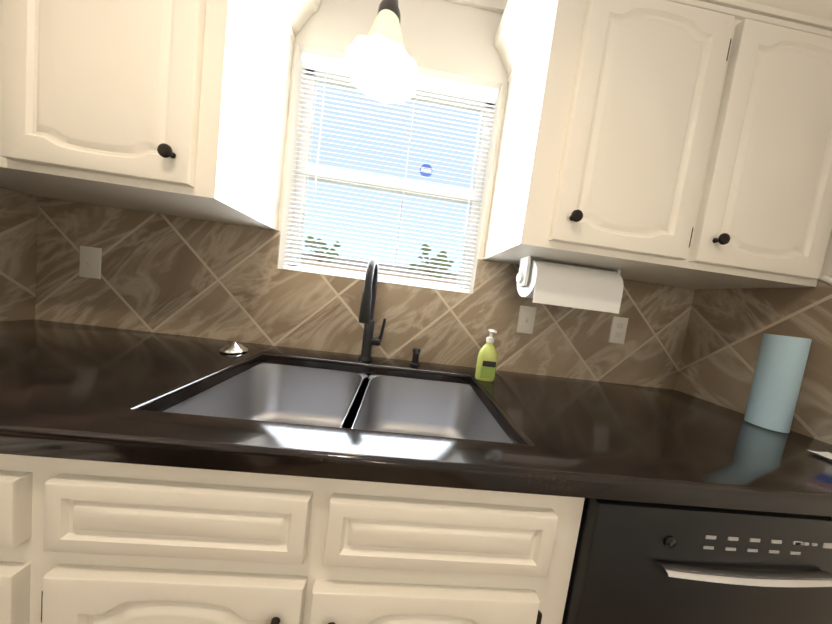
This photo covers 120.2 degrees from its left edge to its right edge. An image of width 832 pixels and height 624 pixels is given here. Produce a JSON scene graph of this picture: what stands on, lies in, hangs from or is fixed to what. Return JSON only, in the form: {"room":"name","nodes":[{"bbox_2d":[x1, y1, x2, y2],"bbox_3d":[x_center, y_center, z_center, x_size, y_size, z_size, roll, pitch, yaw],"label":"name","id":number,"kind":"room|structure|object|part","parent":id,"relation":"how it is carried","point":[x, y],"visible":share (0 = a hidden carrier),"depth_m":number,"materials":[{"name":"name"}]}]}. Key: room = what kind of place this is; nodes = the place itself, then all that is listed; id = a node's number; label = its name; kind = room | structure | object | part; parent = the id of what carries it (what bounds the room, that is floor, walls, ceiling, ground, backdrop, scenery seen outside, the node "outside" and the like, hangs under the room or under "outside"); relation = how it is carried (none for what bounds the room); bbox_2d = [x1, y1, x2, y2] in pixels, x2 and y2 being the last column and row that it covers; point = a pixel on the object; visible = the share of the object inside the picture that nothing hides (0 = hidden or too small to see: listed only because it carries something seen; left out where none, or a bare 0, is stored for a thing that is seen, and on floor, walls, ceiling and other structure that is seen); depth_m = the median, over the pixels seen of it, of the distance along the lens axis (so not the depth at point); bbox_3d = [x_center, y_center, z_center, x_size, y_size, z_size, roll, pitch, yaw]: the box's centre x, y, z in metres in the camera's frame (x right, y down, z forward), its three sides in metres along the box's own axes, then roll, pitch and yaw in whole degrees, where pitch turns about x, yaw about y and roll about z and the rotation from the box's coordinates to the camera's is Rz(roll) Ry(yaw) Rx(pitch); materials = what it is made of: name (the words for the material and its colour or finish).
{"room":"kitchen","nodes":[
{"label":"kitchen","id":0,"kind":"room"},
{"bbox_2d":[277,0,508,293],"bbox_3d":[-0.104,-0.119,1.068,2.980,2.440,0.140,7,4,-4],"label":"wall","id":1,"kind":"structure","parent":0,"point":[442,39],"depth_m":0.94,"materials":[{"name":"white paint"}]},
{"bbox_2d":[79,246,101,278],"bbox_3d":[-1.247,-0.189,0.911,0.072,0.118,0.016,7,4,-4],"label":"electrical outlet plate","id":2,"kind":"object","parent":1,"relation":"attached to","point":[90,262],"depth_m":0.91,"materials":[{"name":"white plastic"}]},
{"bbox_2d":[0,0,299,229],"bbox_3d":[-0.768,-0.722,0.742,0.550,0.760,0.340,7,4,-4],"label":"upper cabinet","id":3,"kind":"object","parent":1,"relation":"attached to","point":[179,108],"depth_m":0.60,"materials":[{"name":"white paint"}]},
{"bbox_2d":[35,197,694,389],"bbox_3d":[-0.116,-0.024,1.000,2.691,0.490,0.008,7,4,-4],"label":"backsplash","id":4,"kind":"structure","parent":1,"relation":"attached to","point":[173,275],"depth_m":0.98,"materials":[{"name":"tile"}]},
{"bbox_2d":[288,69,493,292],"bbox_3d":[-0.111,-0.556,1.066,0.810,0.855,0.050,7,4,-4],"label":"window","id":5,"kind":"structure","parent":1,"relation":"in","point":[457,192],"depth_m":1.05,"materials":[{"name":"white wood"}]},
{"bbox_2d":[284,52,497,292],"bbox_3d":[-0.107,-0.553,1.004,0.798,0.849,0.053,7,4,-4],"label":"window blinds","id":6,"kind":"object","parent":5,"relation":"attached to","point":[326,64],"visible":0.92,"depth_m":1.01,"materials":[{"name":"white plastic"}]},
{"bbox_2d":[420,164,432,176],"bbox_3d":[0.045,-0.630,1.065,0.055,0.055,0.001,7,4,-4],"label":"window sticker","id":7,"kind":"object","parent":5,"relation":"attached to","point":[426,166],"visible":0.56,"depth_m":1.06,"materials":[{"name":"blue plastic"}]},
{"bbox_2d":[421,168,431,172],"bbox_3d":[0.045,-0.630,1.063,0.048,0.012,0.001,7,4,-4],"label":"band","id":8,"kind":"object","parent":7,"relation":"attached to","point":[425,170],"visible":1,"depth_m":1.06,"materials":[{"name":"white"}]},
{"bbox_2d":[443,0,507,12],"bbox_3d":[0.051,-1.265,0.881,2.520,0.104,0.080,7,4,-4],"label":"crown molding","id":9,"kind":"structure","parent":1,"relation":"attached to","point":[496,5],"depth_m":0.92,"materials":[{"name":"white paint"}]},
{"bbox_2d":[516,305,536,333],"bbox_3d":[0.477,0.034,1.027,0.072,0.118,0.016,7,4,-4],"label":"electrical outlet plate","id":10,"kind":"object","parent":1,"relation":"attached to","point":[526,318],"depth_m":1.03,"materials":[{"name":"white plastic"}]},
{"bbox_2d":[608,316,628,343],"bbox_3d":[0.896,0.081,1.059,0.072,0.118,0.006,7,4,-4],"label":"electrical outlet plate","id":11,"kind":"object","parent":1,"relation":"attached to","point":[618,327],"depth_m":1.06,"materials":[{"name":"white plastic"}]},
{"bbox_2d":[483,0,755,275],"bbox_3d":[0.595,-0.553,0.833,0.512,0.760,0.340,7,4,-4],"label":"upper cabinet","id":12,"kind":"object","parent":1,"relation":"attached to","point":[682,143],"depth_m":0.68,"materials":[{"name":"white paint"}]},
{"bbox_2d":[516,256,623,313],"bbox_3d":[0.552,-0.097,0.877,0.376,0.160,0.136,7,4,-4],"label":"paper towel","id":13,"kind":"object","parent":12,"relation":"attached to","point":[556,284],"visible":0.98,"depth_m":0.81,"materials":[{"name":"white paper"}]},
{"bbox_2d":[621,0,831,288],"bbox_3d":[1.080,-0.493,0.866,0.468,0.760,0.340,7,4,-4],"label":"upper cabinet","id":14,"kind":"object","parent":1,"relation":"attached to","point":[771,226],"depth_m":0.70,"materials":[{"name":"white paint"}]},
{"bbox_2d":[820,230,831,276],"bbox_3d":[1.449,0.246,-1.396,0.140,2.440,5.000,7,4,-4],"label":"wall","id":15,"kind":"structure","parent":0,"point":[827,268],"depth_m":0.75,"materials":[{"name":"white paint"}]},
{"bbox_2d":[674,279,831,444],"bbox_3d":[1.245,0.155,0.704,0.008,0.521,0.780,7,4,-4],"label":"backsplash","id":16,"kind":"structure","parent":15,"relation":"attached to","point":[727,329],"depth_m":0.88,"materials":[{"name":"tile"}]},
{"bbox_2d":[819,275,831,285],"bbox_3d":[1.261,0.088,0.535,0.018,0.375,0.461,7,4,-4],"label":"right backsplash edge","id":17,"kind":"structure","parent":15,"relation":"attached to","point":[826,279],"depth_m":0.74,"materials":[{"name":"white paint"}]},
{"bbox_3d":[-0.117,1.319,-1.407,3.300,0.080,5.600,7,4,-4],"label":"floor","id":18,"kind":"structure","parent":0,"visible":0},
{"bbox_2d":[0,454,263,623],"bbox_3d":[-0.778,0.610,0.696,0.275,0.876,0.628,7,4,-4],"label":"base cabinet","id":19,"kind":"object","parent":18,"relation":"on","point":[90,542],"depth_m":0.39,"materials":[{"name":"white paint"}]},
{"bbox_2d":[0,320,171,374],"bbox_3d":[-1.140,0.108,0.605,0.626,0.038,0.390,7,4,-4],"label":"countertop","id":20,"kind":"structure","parent":19,"relation":"on","point":[23,346],"depth_m":0.72,"materials":[{"name":"black stone"}]},
{"bbox_2d":[0,319,831,516],"bbox_3d":[-0.123,0.232,0.699,2.681,0.038,0.626,7,4,-4],"label":"countertop","id":21,"kind":"structure","parent":19,"relation":"on","point":[84,392],"depth_m":0.47,"materials":[{"name":"black stone"}]},
{"bbox_2d":[220,341,247,353],"bbox_3d":[-0.633,0.120,0.835,0.080,0.035,0.080,7,4,-4],"label":"stopper","id":22,"kind":"object","parent":21,"relation":"on","point":[234,347],"visible":0.98,"depth_m":0.82,"materials":[{"name":"silver metal"}]},
{"bbox_2d":[163,363,511,442],"bbox_3d":[-0.178,0.349,0.692,0.844,0.204,0.494,7,4,-4],"label":"sink","id":23,"kind":"object","parent":21,"relation":"in","point":[270,392],"visible":0.23,"depth_m":0.89,"materials":[{"name":"silver metal"}]},
{"bbox_2d":[358,257,385,360],"bbox_3d":[-0.153,0.002,0.858,0.090,0.388,0.196,7,4,-4],"label":"faucet","id":24,"kind":"object","parent":21,"relation":"on","point":[367,307],"visible":1,"depth_m":0.91,"materials":[{"name":"black metal"}]},
{"bbox_2d":[409,348,420,365],"bbox_3d":[0.000,0.179,0.948,0.043,0.063,0.069,7,4,-4],"label":"soap dispenser","id":25,"kind":"object","parent":21,"relation":"on","point":[415,357],"visible":1,"depth_m":0.95,"materials":[{"name":"black metal"}]},
{"bbox_2d":[475,329,497,381],"bbox_3d":[0.264,0.156,0.868,0.074,0.186,0.058,7,4,-4],"label":"soap bottle","id":26,"kind":"object","parent":21,"relation":"on","point":[486,363],"visible":1,"depth_m":0.86,"materials":[{"name":"yellow"}]},
{"bbox_2d":[744,334,811,432],"bbox_3d":[1.151,0.222,0.764,0.084,0.295,0.084,7,4,-4],"label":"cylindrical canister","id":27,"kind":"object","parent":21,"relation":"on","point":[777,380],"visible":1,"depth_m":0.74,"materials":[{"name":"blue"}]},
{"bbox_2d":[809,450,831,458],"bbox_3d":[1.058,0.368,0.604,0.060,0.003,0.050,7,4,-4],"label":"note card","id":28,"kind":"object","parent":21,"relation":"on","point":[827,455],"visible":1,"depth_m":0.62,"materials":[{"name":"white paper"}]},
{"bbox_2d":[572,498,584,564],"bbox_3d":[1.000,0.831,0.815,0.308,0.876,0.628,7,4,-4],"label":"base cabinet","id":29,"kind":"object","parent":18,"relation":"on","point":[581,510],"depth_m":0.45,"materials":[{"name":"white paint"}]},
{"bbox_2d":[562,498,831,623],"bbox_3d":[0.549,0.783,0.730,0.598,0.866,0.582,7,4,-4],"label":"dishwasher","id":30,"kind":"object","parent":18,"relation":"on","point":[643,563],"visible":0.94,"depth_m":0.44,"materials":[{"name":"black metal"}]},
{"bbox_3d":[0.606,0.478,0.433,0.349,0.015,0.028,7,4,-4],"label":"handle","id":31,"kind":"part","parent":30,"relation":"part of","materials":[{"name":"silver metal"}]},
{"bbox_2d":[702,535,831,555],"bbox_3d":[0.684,0.440,0.448,0.315,0.027,0.001,7,4,-4],"label":"print","id":32,"kind":"object","parent":30,"relation":"on","point":[716,545],"depth_m":0.45,"materials":[{"name":"grey paint"}]},
{"bbox_3d":[-1.363,-0.103,-1.584,0.140,2.440,5.000,7,4,-4],"label":"wall","id":33,"kind":"structure","parent":0,"visible":0},
{"bbox_2d":[0,187,37,321],"bbox_3d":[-1.375,-0.100,-0.284,0.008,0.490,2.391,7,4,-4],"label":"backsplash","id":34,"kind":"structure","parent":33,"relation":"attached to","point":[18,229],"depth_m":0.86,"materials":[{"name":"tile"}]},
{"bbox_3d":[0.203,-1.175,-1.574,3.300,0.080,5.600,7,4,-4],"label":"ceiling","id":35,"kind":"structure","parent":0,"visible":0},
{"bbox_2d":[345,0,419,103],"bbox_3d":[-0.049,-0.981,0.636,0.207,0.662,0.207,7,4,-4],"label":"pendant light","id":36,"kind":"object","parent":35,"relation":"hanging from","point":[380,65],"visible":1,"depth_m":0.67,"materials":[{"name":"white glass"}]},
{"bbox_3d":[-0.081,-0.737,0.652,0.052,0.085,0.052,7,4,-4],"label":"bulb","id":37,"kind":"part","parent":36,"relation":"part of","materials":[{"name":"white glass"}]},
{"bbox_3d":[-0.041,-1.046,0.631,0.120,0.530,0.120,7,4,-4],"label":"rod","id":38,"kind":"part","parent":36,"relation":"part of","materials":[{"name":"black metal"}]},
{"label":"outside","id":39,"kind":"structure","parent":0,"visible":0},
{"bbox_2d":[300,236,460,284],"bbox_3d":[-1.306,-1.369,16.053,30.000,3.520,29.700,7,4,-4],"label":"garden","id":40,"kind":"object","parent":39,"point":[380,264],"visible":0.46,"depth_m":8.56,"materials":[{"name":"green plant"}]}
]}

